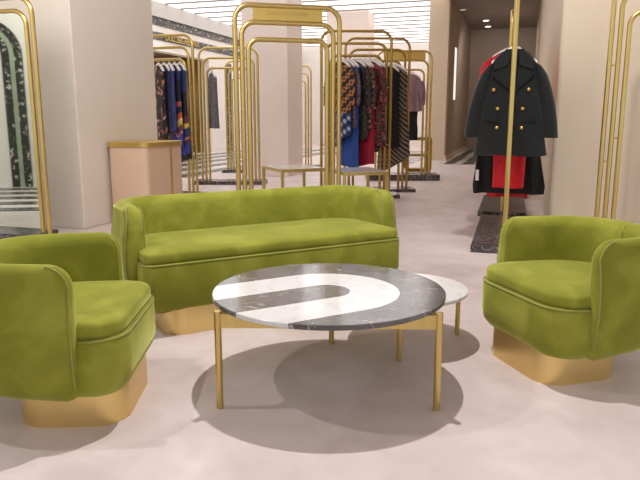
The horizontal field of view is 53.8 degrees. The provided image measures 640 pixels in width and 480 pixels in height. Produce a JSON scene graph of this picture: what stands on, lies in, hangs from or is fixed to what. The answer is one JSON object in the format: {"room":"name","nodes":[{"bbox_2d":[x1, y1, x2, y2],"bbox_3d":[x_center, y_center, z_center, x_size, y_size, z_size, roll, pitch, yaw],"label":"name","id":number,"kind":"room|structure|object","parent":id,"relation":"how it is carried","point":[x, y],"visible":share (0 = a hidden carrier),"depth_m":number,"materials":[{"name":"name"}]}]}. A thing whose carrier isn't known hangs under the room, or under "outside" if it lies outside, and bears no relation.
{"room":"store","nodes":[
{"label":"store","id":0,"kind":"room"},
{"bbox_2d":[0,0,157,228],"bbox_3d":[-3.716,-2.493,7.219,3.200,4.400,1.460,3,11,17],"label":"pillar","id":1,"kind":"structure","parent":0,"point":[96,57],"depth_m":6.49,"materials":[{"name":"paint"}]},
{"bbox_2d":[154,52,190,59],"bbox_3d":[-6.110,-5.575,18.075,2.300,0.200,7.550,3,11,17],"label":"ceiling","id":2,"kind":"structure","parent":0,"point":[156,54],"depth_m":20.23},
{"bbox_2d":[154,59,203,152],"bbox_3d":[-4.910,-4.702,21.778,2.100,3.300,0.200,3,11,17],"label":"wall","id":3,"kind":"structure","parent":0,"point":[195,60],"depth_m":21.48,"materials":[{"name":"brown wood"}]},
{"bbox_2d":[152,0,241,152],"bbox_3d":[-3.374,-5.406,22.539,0.303,4.400,17.500,3,11,17],"label":"wall","id":4,"kind":"structure","parent":0,"point":[217,136],"depth_m":21.45,"materials":[{"name":"white paint"}]},
{"bbox_2d":[165,37,198,47],"bbox_3d":[-4.172,-6.042,19.162,0.041,0.182,2.000,3,11,17],"label":"sign lettering","id":5,"kind":"object","parent":4,"relation":"attached to","point":[172,39],"visible":0.84,"depth_m":19.10,"materials":[{"name":"gold metal"}]},
{"bbox_2d":[151,0,239,39],"bbox_3d":[-3.379,-7.131,21.519,0.102,0.270,16.000,3,11,17],"label":"trim","id":6,"kind":"structure","parent":4,"relation":"attached to","point":[158,12],"depth_m":19.40,"materials":[{"name":"white paint"}]},
{"bbox_2d":[152,16,238,45],"bbox_3d":[-3.412,-6.897,21.574,0.030,0.210,16.000,3,11,17],"label":"trim","id":7,"kind":"structure","parent":4,"relation":"attached to","point":[155,20],"depth_m":19.61,"materials":[{"name":"stone"}]},
{"bbox_2d":[153,31,238,56],"bbox_3d":[-3.412,-6.504,21.649,0.030,0.210,16.000,3,11,17],"label":"trim","id":8,"kind":"structure","parent":4,"relation":"attached to","point":[229,52],"depth_m":20.53,"materials":[{"name":"stone"}]},
{"bbox_2d":[226,64,232,150],"bbox_3d":[-3.232,-4.725,22.570,0.030,3.050,0.400,3,11,17],"label":"trim","id":9,"kind":"structure","parent":4,"relation":"attached to","point":[228,65],"depth_m":22.51,"materials":[{"name":"metal"}]},
{"bbox_2d":[181,148,324,177],"bbox_3d":[-2.404,-2.455,18.786,3.900,0.004,13.000,3,11,17],"label":"trim","id":10,"kind":"structure","parent":4,"relation":"attached to","point":[224,161],"depth_m":16.96,"materials":[{"name":"white stone"}]},
{"bbox_2d":[241,0,302,176],"bbox_3d":[-0.944,-3.519,12.618,0.950,4.400,0.860,3,11,17],"label":"wall pillar","id":11,"kind":"structure","parent":0,"point":[280,64],"depth_m":12.35,"materials":[{"name":"white paint"}]},
{"bbox_2d":[0,144,639,479],"bbox_3d":[-1.000,-1.810,15.943,30.000,0.200,40.000,0,11,0],"label":"floor","id":12,"kind":"structure","parent":0,"point":[299,405],"depth_m":2.44,"materials":[{"name":"concrete"}]},
{"bbox_2d":[0,0,57,238],"bbox_3d":[-3.060,-1.119,5.907,1.122,2.192,0.360,3,11,17],"label":"mirror","id":13,"kind":"object","parent":12,"relation":"on","point":[21,191],"visible":0.92,"depth_m":5.83,"materials":[{"name":"gold metal"}]},
{"bbox_2d":[0,13,40,231],"bbox_3d":[-3.032,-1.076,5.906,0.860,1.992,0.016,3,11,17],"label":"mirror glass","id":14,"kind":"object","parent":13,"relation":"on","point":[20,180],"depth_m":5.84,"materials":[{"name":"white"}]},
{"bbox_2d":[0,232,155,427],"bbox_3d":[-1.045,0.330,2.470,0.703,0.630,0.724,-1,11,-3],"label":"armchair","id":15,"kind":"object","parent":12,"relation":"on","point":[76,336],"visible":1,"depth_m":2.22,"materials":[{"name":"green fabric"}]},
{"bbox_2d":[72,280,150,339],"bbox_3d":[-1.010,0.254,2.457,0.606,0.072,0.621,-1,11,-3],"label":"seat cushion","id":16,"kind":"object","parent":15,"relation":"on","point":[105,309],"depth_m":2.36,"materials":[{"name":"green fabric"}]},
{"bbox_2d":[108,140,182,205],"bbox_3d":[-1.921,-0.664,7.047,0.500,0.872,0.780,3,11,17],"label":"pedestal","id":17,"kind":"object","parent":12,"relation":"on","point":[137,167],"visible":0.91,"depth_m":6.71,"materials":[{"name":"beige leather"}]},
{"bbox_2d":[153,33,199,192],"bbox_3d":[-2.287,-1.806,9.229,1.200,2.300,0.300,3,11,17],"label":"rack","id":18,"kind":"object","parent":12,"relation":"on","point":[182,34],"visible":0.53,"depth_m":9.05,"materials":[{"name":"gold metal"}]},
{"bbox_2d":[154,58,164,70],"bbox_3d":[-2.334,-2.524,9.107,0.055,0.198,0.360,-7,13,-34],"label":"clothes hanger","id":19,"kind":"object","parent":18,"relation":"hanging from","point":[158,63],"visible":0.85,"depth_m":9.03,"materials":[{"name":"white plastic"}]},
{"bbox_2d":[154,66,167,139],"bbox_3d":[-2.334,-1.993,9.210,0.080,1.061,0.420,-7,13,-34],"label":"dress","id":20,"kind":"object","parent":19,"relation":"hanging from","point":[162,125],"visible":0.81,"depth_m":9.12,"materials":[{"name":"black fabric"}]},
{"bbox_2d":[161,58,169,70],"bbox_3d":[-2.248,-2.519,9.081,0.055,0.198,0.360,-8,14,-38],"label":"clothes hanger","id":21,"kind":"object","parent":18,"relation":"hanging from","point":[163,63],"visible":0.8,"depth_m":9.00,"materials":[{"name":"white plastic"}]},
{"bbox_2d":[163,65,173,134],"bbox_3d":[-2.248,-2.000,9.179,0.089,1.035,0.420,-8,14,-38],"label":"jacket","id":22,"kind":"object","parent":21,"relation":"hanging from","point":[167,75],"visible":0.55,"depth_m":9.04,"materials":[{"name":"blue fabric"}]},
{"bbox_2d":[167,58,174,70],"bbox_3d":[-2.167,-2.514,9.056,0.055,0.198,0.360,-6,12,-30],"label":"clothes hanger","id":23,"kind":"object","parent":18,"relation":"hanging from","point":[168,63],"visible":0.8,"depth_m":8.95,"materials":[{"name":"white plastic"}]},
{"bbox_2d":[168,65,177,135],"bbox_3d":[-2.169,-2.013,9.153,0.077,1.000,0.420,-6,12,-30],"label":"blouse","id":24,"kind":"object","parent":23,"relation":"hanging from","point":[173,97],"visible":0.49,"depth_m":9.00,"materials":[{"name":"fabric"}]},
{"bbox_2d":[172,57,180,70],"bbox_3d":[-2.086,-2.509,9.030,0.055,0.198,0.360,-7,13,-34],"label":"clothes hanger","id":25,"kind":"object","parent":18,"relation":"hanging from","point":[174,62],"visible":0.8,"depth_m":8.93,"materials":[{"name":"white plastic"}]},
{"bbox_2d":[171,65,183,148],"bbox_3d":[-2.084,-1.923,9.140,0.081,1.172,0.440,-7,13,-34],"label":"dress","id":26,"kind":"object","parent":25,"relation":"hanging from","point":[178,135],"visible":0.53,"depth_m":9.01,"materials":[{"name":"multicoloured fabric"}]},
{"bbox_2d":[177,57,186,70],"bbox_3d":[-2.005,-2.505,9.005,0.055,0.198,0.340,-8,14,-38],"label":"clothes hanger","id":27,"kind":"object","parent":18,"relation":"hanging from","point":[179,62],"visible":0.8,"depth_m":8.92,"materials":[{"name":"white plastic"}]},
{"bbox_2d":[178,65,190,162],"bbox_3d":[-2.006,-1.800,9.139,0.087,1.415,0.418,-8,14,-38],"label":"dress","id":28,"kind":"object","parent":27,"relation":"hanging from","point":[186,151],"visible":0.53,"depth_m":9.02,"materials":[{"name":"blue fabric"}]},
{"bbox_2d":[195,47,267,184],"bbox_3d":[-1.563,-2.135,10.903,1.240,2.320,0.450,0,11,1],"label":"rack","id":29,"kind":"object","parent":12,"relation":"on","point":[206,181],"visible":0.78,"depth_m":10.89,"materials":[{"name":"gold metal"}]},
{"bbox_2d":[222,60,241,172],"bbox_3d":[-1.480,-2.598,13.339,1.200,2.320,0.400,0,11,1],"label":"rack","id":30,"kind":"object","parent":12,"relation":"on","point":[227,170],"visible":0.42,"depth_m":13.36,"materials":[{"name":"gold metal"}]},
{"bbox_2d":[111,185,399,334],"bbox_3d":[-0.349,0.060,3.787,1.704,0.668,0.703,-6,12,-29],"label":"sofa","id":31,"kind":"object","parent":12,"relation":"on","point":[184,245],"visible":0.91,"depth_m":3.62,"materials":[{"name":"green fabric"}]},
{"bbox_2d":[139,218,397,264],"bbox_3d":[-0.331,-0.026,3.739,1.551,0.072,0.606,-6,12,-29],"label":"seat cushion","id":32,"kind":"object","parent":31,"relation":"on","point":[227,241],"depth_m":3.57,"materials":[{"name":"green fabric"}]},
{"bbox_2d":[232,2,341,189],"bbox_3d":[-0.326,-1.291,6.625,1.250,2.261,0.400,-3,11,-14],"label":"rack","id":33,"kind":"object","parent":12,"relation":"on","point":[274,14],"visible":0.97,"depth_m":6.50,"materials":[{"name":"gold metal"}]},
{"bbox_2d":[262,164,324,188],"bbox_3d":[-0.344,-0.713,8.293,0.620,0.502,0.750,-5,12,-24],"label":"display table","id":34,"kind":"object","parent":12,"relation":"on","point":[303,168],"visible":0.8,"depth_m":8.09,"materials":[{"name":"white stone"}]},
{"bbox_2d":[302,65,319,166],"bbox_3d":[-0.686,-2.881,14.772,1.300,2.340,0.400,3,11,17],"label":"rack","id":35,"kind":"object","parent":12,"relation":"on","point":[307,66],"visible":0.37,"depth_m":14.63,"materials":[{"name":"gold metal"}]},
{"bbox_2d":[212,263,445,410],"bbox_3d":[0.037,0.403,2.695,0.970,0.402,0.970,0,11,0],"label":"coffee table","id":36,"kind":"object","parent":12,"relation":"on","point":[331,297],"visible":1,"depth_m":2.47,"materials":[{"name":"stone"}]},
{"bbox_2d":[329,167,388,191],"bbox_3d":[0.456,-0.623,7.821,0.560,0.502,0.750,-3,11,-14],"label":"display table","id":37,"kind":"object","parent":12,"relation":"on","point":[345,171],"visible":0.68,"depth_m":7.50,"materials":[{"name":"white stone"}]},
{"bbox_2d":[320,29,399,198],"bbox_3d":[0.508,-1.768,8.952,1.250,2.330,0.420,-1,11,-3],"label":"rack","id":38,"kind":"object","parent":12,"relation":"on","point":[395,195],"visible":0.58,"depth_m":8.88,"materials":[{"name":"gold metal"}]},
{"bbox_2d":[336,59,350,66],"bbox_3d":[0.273,-2.496,8.801,0.380,0.198,0.055,10,15,43],"label":"clothes hanger","id":39,"kind":"object","parent":38,"relation":"hanging from","point":[343,60],"visible":0.23,"depth_m":8.70,"materials":[{"name":"white plastic"}]},
{"bbox_2d":[323,62,354,146],"bbox_3d":[0.273,-1.875,8.918,0.596,1.245,0.080,10,15,43],"label":"dress","id":40,"kind":"object","parent":39,"relation":"hanging from","point":[348,79],"visible":0.55,"depth_m":8.80,"materials":[{"name":"multicoloured fabric"}]},
{"bbox_2d":[343,55,354,67],"bbox_3d":[0.344,-2.497,8.804,0.360,0.198,0.055,9,14,39],"label":"clothes hanger","id":41,"kind":"object","parent":38,"relation":"hanging from","point":[345,59],"visible":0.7,"depth_m":8.73,"materials":[{"name":"white plastic"}]},
{"bbox_2d":[348,62,360,128],"bbox_3d":[0.344,-1.993,8.900,0.576,1.005,0.070,9,14,39],"label":"blouse","id":42,"kind":"object","parent":41,"relation":"hanging from","point":[356,73],"visible":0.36,"depth_m":8.72,"materials":[{"name":"fabric"}]},
{"bbox_2d":[348,57,358,66],"bbox_3d":[0.415,-2.498,8.808,0.055,0.198,0.340,-9,14,-39],"label":"clothes hanger","id":43,"kind":"object","parent":38,"relation":"hanging from","point":[350,59],"visible":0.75,"depth_m":8.72,"materials":[{"name":"white plastic"}]},
{"bbox_2d":[341,65,358,166],"bbox_3d":[0.415,-1.753,8.949,0.071,1.495,0.418,-9,14,-39],"label":"dress","id":44,"kind":"object","parent":43,"relation":"hanging from","point":[350,145],"visible":0.48,"depth_m":8.96,"materials":[{"name":"blue fabric"}]},
{"bbox_2d":[353,57,366,66],"bbox_3d":[0.486,-2.498,8.812,0.380,0.198,0.055,9,14,40],"label":"clothes hanger","id":45,"kind":"object","parent":38,"relation":"hanging from","point":[354,59],"visible":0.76,"depth_m":8.74,"materials":[{"name":"white plastic"}]},
{"bbox_2d":[357,62,370,141],"bbox_3d":[0.486,-1.876,8.930,0.596,1.246,0.071,9,14,40],"label":"dress","id":46,"kind":"object","parent":45,"relation":"hanging from","point":[365,79],"visible":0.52,"depth_m":8.78,"materials":[{"name":"black fabric"}]},
{"bbox_2d":[359,57,370,66],"bbox_3d":[0.557,-2.499,8.815,0.380,0.198,0.055,10,15,42],"label":"clothes hanger","id":47,"kind":"object","parent":38,"relation":"hanging from","point":[362,60],"visible":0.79,"depth_m":8.73,"materials":[{"name":"white plastic"}]},
{"bbox_2d":[363,62,375,129],"bbox_3d":[0.556,-2.030,8.904,0.604,0.934,0.074,10,15,42],"label":"blouse","id":48,"kind":"object","parent":47,"relation":"hanging from","point":[372,74],"visible":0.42,"depth_m":8.71,"materials":[{"name":"fabric"}]},
{"bbox_2d":[368,54,381,66],"bbox_3d":[0.699,-2.500,8.823,0.380,0.198,0.055,8,14,38],"label":"clothes hanger","id":49,"kind":"object","parent":38,"relation":"hanging from","point":[369,59],"visible":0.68,"depth_m":8.76,"materials":[{"name":"white plastic"}]},
{"bbox_2d":[371,62,386,146],"bbox_3d":[0.698,-1.913,8.934,0.596,1.176,0.074,8,14,38],"label":"dress","id":50,"kind":"object","parent":49,"relation":"hanging from","point":[380,75],"visible":0.38,"depth_m":8.79,"materials":[{"name":"fabric"}]},
{"bbox_2d":[374,54,385,66],"bbox_3d":[0.769,-2.501,8.826,0.055,0.198,0.360,-10,15,-43],"label":"clothes hanger","id":51,"kind":"object","parent":38,"relation":"hanging from","point":[377,60],"visible":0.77,"depth_m":8.74,"materials":[{"name":"white plastic"}]},
{"bbox_2d":[374,66,385,149],"bbox_3d":[0.771,-1.860,8.947,0.072,1.286,0.440,-10,15,-43],"label":"dress","id":52,"kind":"object","parent":51,"relation":"hanging from","point":[382,67],"visible":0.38,"depth_m":8.85,"materials":[{"name":"fabric"}]},
{"bbox_2d":[343,37,415,191],"bbox_3d":[0.874,-1.918,9.738,1.200,2.330,0.420,-1,11,-3],"label":"rack","id":53,"kind":"object","parent":12,"relation":"on","point":[406,188],"visible":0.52,"depth_m":9.65,"materials":[{"name":"gold metal"}]},
{"bbox_2d":[393,59,406,71],"bbox_3d":[1.139,-2.651,9.612,0.400,0.198,0.055,8,13,36],"label":"clothes hanger","id":54,"kind":"object","parent":53,"relation":"hanging from","point":[394,64],"visible":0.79,"depth_m":9.55,"materials":[{"name":"white plastic"}]},
{"bbox_2d":[377,66,409,169],"bbox_3d":[1.142,-1.822,9.767,0.575,1.665,0.125,8,13,36],"label":"dress","id":55,"kind":"object","parent":54,"relation":"hanging from","point":[399,154],"visible":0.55,"depth_m":9.65,"materials":[{"name":"fabric"}]},
{"bbox_2d":[365,50,439,180],"bbox_3d":[1.538,-2.297,11.677,1.340,2.350,0.550,0,11,0],"label":"rack","id":56,"kind":"object","parent":12,"relation":"on","point":[416,55],"visible":0.61,"depth_m":11.62,"materials":[{"name":"gold metal"}]},
{"bbox_2d":[404,137,431,171],"bbox_3d":[1.909,-1.672,12.324,0.495,0.660,0.320,0,11,0],"label":"display stand","id":57,"kind":"object","parent":12,"relation":"on","point":[410,169],"visible":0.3,"depth_m":12.21,"materials":[{"name":"brown metal"}]},
{"bbox_2d":[410,153,427,155],"bbox_3d":[1.909,-1.661,12.306,0.405,0.045,0.260,0,11,0],"label":"shelf","id":58,"kind":"object","parent":57,"relation":"attached to","point":[411,154],"depth_m":12.18,"materials":[{"name":"brown metal"}]},
{"bbox_2d":[396,273,468,361],"bbox_3d":[0.435,0.372,3.181,0.600,0.280,0.600,0,11,0],"label":"coffee table","id":59,"kind":"object","parent":12,"relation":"on","point":[456,291],"visible":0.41,"depth_m":3.12,"materials":[{"name":"white stone"}]},
{"bbox_2d":[470,0,519,253],"bbox_3d":[1.796,-1.187,5.921,0.540,2.320,1.850,3,11,16],"label":"rack","id":60,"kind":"object","parent":12,"relation":"on","point":[486,237],"visible":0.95,"depth_m":5.28,"materials":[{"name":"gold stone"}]},
{"bbox_2d":[477,9,525,215],"bbox_3d":[2.339,-1.556,7.864,0.540,2.320,1.720,3,11,16],"label":"rack","id":61,"kind":"object","parent":12,"relation":"on","point":[489,205],"visible":0.36,"depth_m":7.46,"materials":[{"name":"gold stone"}]},
{"bbox_2d":[482,215,639,385],"bbox_3d":[1.175,0.245,2.889,0.703,0.640,0.744,-3,11,-17],"label":"armchair","id":62,"kind":"object","parent":12,"relation":"on","point":[561,295],"visible":1,"depth_m":2.68,"materials":[{"name":"green fabric"}]},
{"bbox_2d":[486,260,590,308],"bbox_3d":[1.141,0.176,2.866,0.606,0.072,0.641,-3,11,-17],"label":"seat cushion","id":63,"kind":"object","parent":62,"relation":"on","point":[540,284],"depth_m":2.76,"materials":[{"name":"green fabric"}]},
{"bbox_2d":[594,0,639,218],"bbox_3d":[2.920,-1.047,5.186,1.200,2.320,0.340,3,11,17],"label":"rack","id":64,"kind":"object","parent":12,"relation":"on","point":[636,14],"visible":0.82,"depth_m":5.30,"materials":[{"name":"gold metal"}]},
{"bbox_2d":[155,0,540,46],"bbox_3d":[3.010,-7.014,19.047,14.300,0.135,24.000,3,11,17],"label":"ceiling","id":65,"kind":"structure","parent":0,"point":[409,20],"depth_m":19.72,"materials":[{"name":"white paint"}]},
{"bbox_2d":[327,10,374,154],"bbox_3d":[0.975,-4.972,20.258,1.320,4.400,0.900,3,11,17],"label":"wall pillar","id":66,"kind":"structure","parent":0,"point":[362,19],"depth_m":19.51,"materials":[{"name":"white paint"}]},
{"bbox_2d":[302,42,428,144],"bbox_3d":[3.441,-6.493,28.256,9.800,4.400,0.302,3,11,17],"label":"wall","id":67,"kind":"structure","parent":0,"point":[310,56],"depth_m":29.02,"materials":[{"name":"white paint"}]},
{"bbox_2d":[427,0,470,154],"bbox_3d":[4.614,-5.240,21.670,0.562,4.400,9.000,3,11,17],"label":"wall","id":68,"kind":"structure","parent":0,"point":[459,29],"depth_m":17.73,"materials":[{"name":"beige paint"}]},
{"bbox_2d":[376,154,423,163],"bbox_3d":[2.535,-2.626,19.685,1.800,0.004,6.900,3,11,17],"label":"trim","id":69,"kind":"structure","parent":68,"relation":"attached to","point":[414,161],"depth_m":18.29,"materials":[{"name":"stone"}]},
{"bbox_2d":[376,151,423,162],"bbox_3d":[2.535,-2.629,19.685,1.800,0.003,6.309,3,11,17],"label":"trim","id":70,"kind":"structure","parent":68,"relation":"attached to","point":[410,151],"depth_m":18.72,"materials":[{"name":"stone"}]},
{"bbox_2d":[432,146,466,159],"bbox_3d":[4.305,-2.958,21.120,0.610,0.120,7.030,3,11,17],"label":"baseboard","id":71,"kind":"structure","parent":68,"relation":"attached to","point":[434,157],"depth_m":18.12,"materials":[{"name":"beige paint"}]},
{"bbox_2d":[453,47,456,99],"bbox_3d":[4.049,-4.971,18.914,0.021,1.500,0.400,3,11,17],"label":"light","id":72,"kind":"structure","parent":68,"relation":"in","point":[455,63],"depth_m":18.84,"materials":[{"name":"white"}]},
{"bbox_2d":[439,149,476,164],"bbox_3d":[5.204,-2.648,19.785,1.633,0.003,8.700,3,11,17],"label":"trim","id":73,"kind":"structure","parent":68,"relation":"attached to","point":[472,160],"depth_m":17.77,"materials":[{"name":"stone"}]},
{"bbox_2d":[466,27,536,148],"bbox_3d":[8.129,-5.543,23.259,5.170,4.400,0.200,3,11,17],"label":"wall","id":74,"kind":"structure","parent":0,"point":[485,43],"depth_m":23.44,"materials":[{"name":"beige paint"}]},
{"bbox_2d":[535,0,639,223],"bbox_3d":[6.838,-4.016,15.231,3.000,4.400,21.000,3,11,17],"label":"wall","id":75,"kind":"structure","parent":0,"point":[572,36],"depth_m":5.96,"materials":[{"name":"beige paint"}]},
{"bbox_3d":[-1.838,-2.861,10.771,0.055,0.198,0.320,-6,12,-27],"label":"clothes hanger","id":76,"kind":"object","parent":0,"visible":0},
{"bbox_2d":[208,73,219,128],"bbox_3d":[-1.837,-2.390,10.857,0.120,0.936,0.382,-6,12,-27],"label":"coat","id":77,"kind":"object","parent":76,"relation":"hanging from","point":[212,81],"visible":0.89,"depth_m":10.76,"materials":[{"name":"grey fabric"}]},
{"bbox_3d":[1.664,-1.641,5.386,0.190,0.163,0.055,3,11,16],"label":"clothes hanger","id":78,"kind":"object","parent":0,"visible":0},
{"bbox_2d":[464,48,557,156],"bbox_3d":[1.664,-1.185,5.473,0.790,0.906,0.209,3,11,16],"label":"coat","id":79,"kind":"object","parent":78,"relation":"hanging from","point":[535,116],"visible":0.98,"depth_m":5.41,"materials":[{"name":"fabric"}]},
{"bbox_3d":[0.628,-2.500,8.819,0.055,0.198,0.320,-9,14,-40],"label":"clothes hanger","id":80,"kind":"object","parent":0,"visible":0},
{"bbox_2d":[359,67,374,165],"bbox_3d":[0.625,-1.763,8.961,0.071,1.481,0.450,-9,14,-40],"label":"dress","id":81,"kind":"object","parent":80,"relation":"hanging from","point":[366,147],"visible":0.39,"depth_m":8.95,"materials":[{"name":"fabric"}]},
{"bbox_3d":[1.044,-2.650,9.607,0.360,0.198,0.055,8,13,36],"label":"clothes hanger","id":82,"kind":"object","parent":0,"visible":0},
{"bbox_2d":[375,66,399,151],"bbox_3d":[1.043,-2.002,9.730,0.440,1.299,0.088,8,13,36],"label":"dress","id":83,"kind":"object","parent":82,"relation":"hanging from","point":[395,74],"visible":0.52,"depth_m":9.64,"materials":[{"name":"black fabric"}]},
{"bbox_3d":[1.727,-1.663,5.596,0.260,0.198,0.055,3,11,16],"label":"clothes hanger","id":84,"kind":"object","parent":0,"visible":0},
{"bbox_2d":[492,155,525,188],"bbox_3d":[1.727,-1.065,5.710,0.297,1.196,0.118,3,11,16],"label":"dress","id":85,"kind":"object","parent":84,"relation":"hanging from","point":[517,171],"visible":0.18,"depth_m":5.75,"materials":[{"name":"red fabric"}]},
{"bbox_3d":[1.779,-1.695,5.766,0.400,0.198,0.055,3,11,16],"label":"clothes hanger","id":86,"kind":"object","parent":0,"visible":0},
{"bbox_2d":[472,155,544,194],"bbox_3d":[1.783,-1.061,5.875,0.659,1.266,0.151,3,11,16],"label":"dress","id":87,"kind":"object","parent":86,"relation":"hanging from","point":[534,184],"visible":0.23,"depth_m":5.92,"materials":[{"name":"black fabric"}]},
{"bbox_3d":[1.900,-1.770,6.161,0.360,0.198,0.055,3,11,16],"label":"clothes hanger","id":88,"kind":"object","parent":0,"visible":0},
{"bbox_2d":[486,193,527,197],"bbox_3d":[1.897,-1.099,6.289,0.403,1.346,0.124,3,11,16],"label":"dress","id":89,"kind":"object","parent":88,"relation":"hanging from","point":[487,194],"visible":0.02,"depth_m":6.38,"materials":[{"name":"red fabric"}]},
{"bbox_3d":[2.224,-2.210,7.349,0.400,0.198,0.055,3,11,16],"label":"clothes hanger","id":90,"kind":"object","parent":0,"visible":0},
{"bbox_2d":[479,53,537,77],"bbox_3d":[2.223,-1.779,7.428,0.735,0.856,0.154,3,11,16],"label":"jacket","id":91,"kind":"object","parent":90,"relation":"hanging from","point":[489,62],"visible":0.06,"depth_m":7.40,"materials":[{"name":"red fabric"}]},
{"label":"clothes hanger","id":92,"kind":"object","parent":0,"visible":0},
{"bbox_2d":[407,74,425,111],"bbox_3d":[1.657,-2.699,11.597,0.570,0.666,0.178,2,11,12],"label":"shirt","id":93,"kind":"object","parent":92,"relation":"hanging from","point":[417,86],"visible":0.52,"depth_m":11.52,"materials":[{"name":"fabric"}]},
{"bbox_2d":[409,111,417,139],"bbox_3d":[1.658,-2.135,11.707,0.312,0.566,0.102,2,11,12],"label":"skirt","id":94,"kind":"object","parent":93,"relation":"hanging from","point":[413,128],"visible":0.47,"depth_m":11.66,"materials":[{"name":"black fabric"}]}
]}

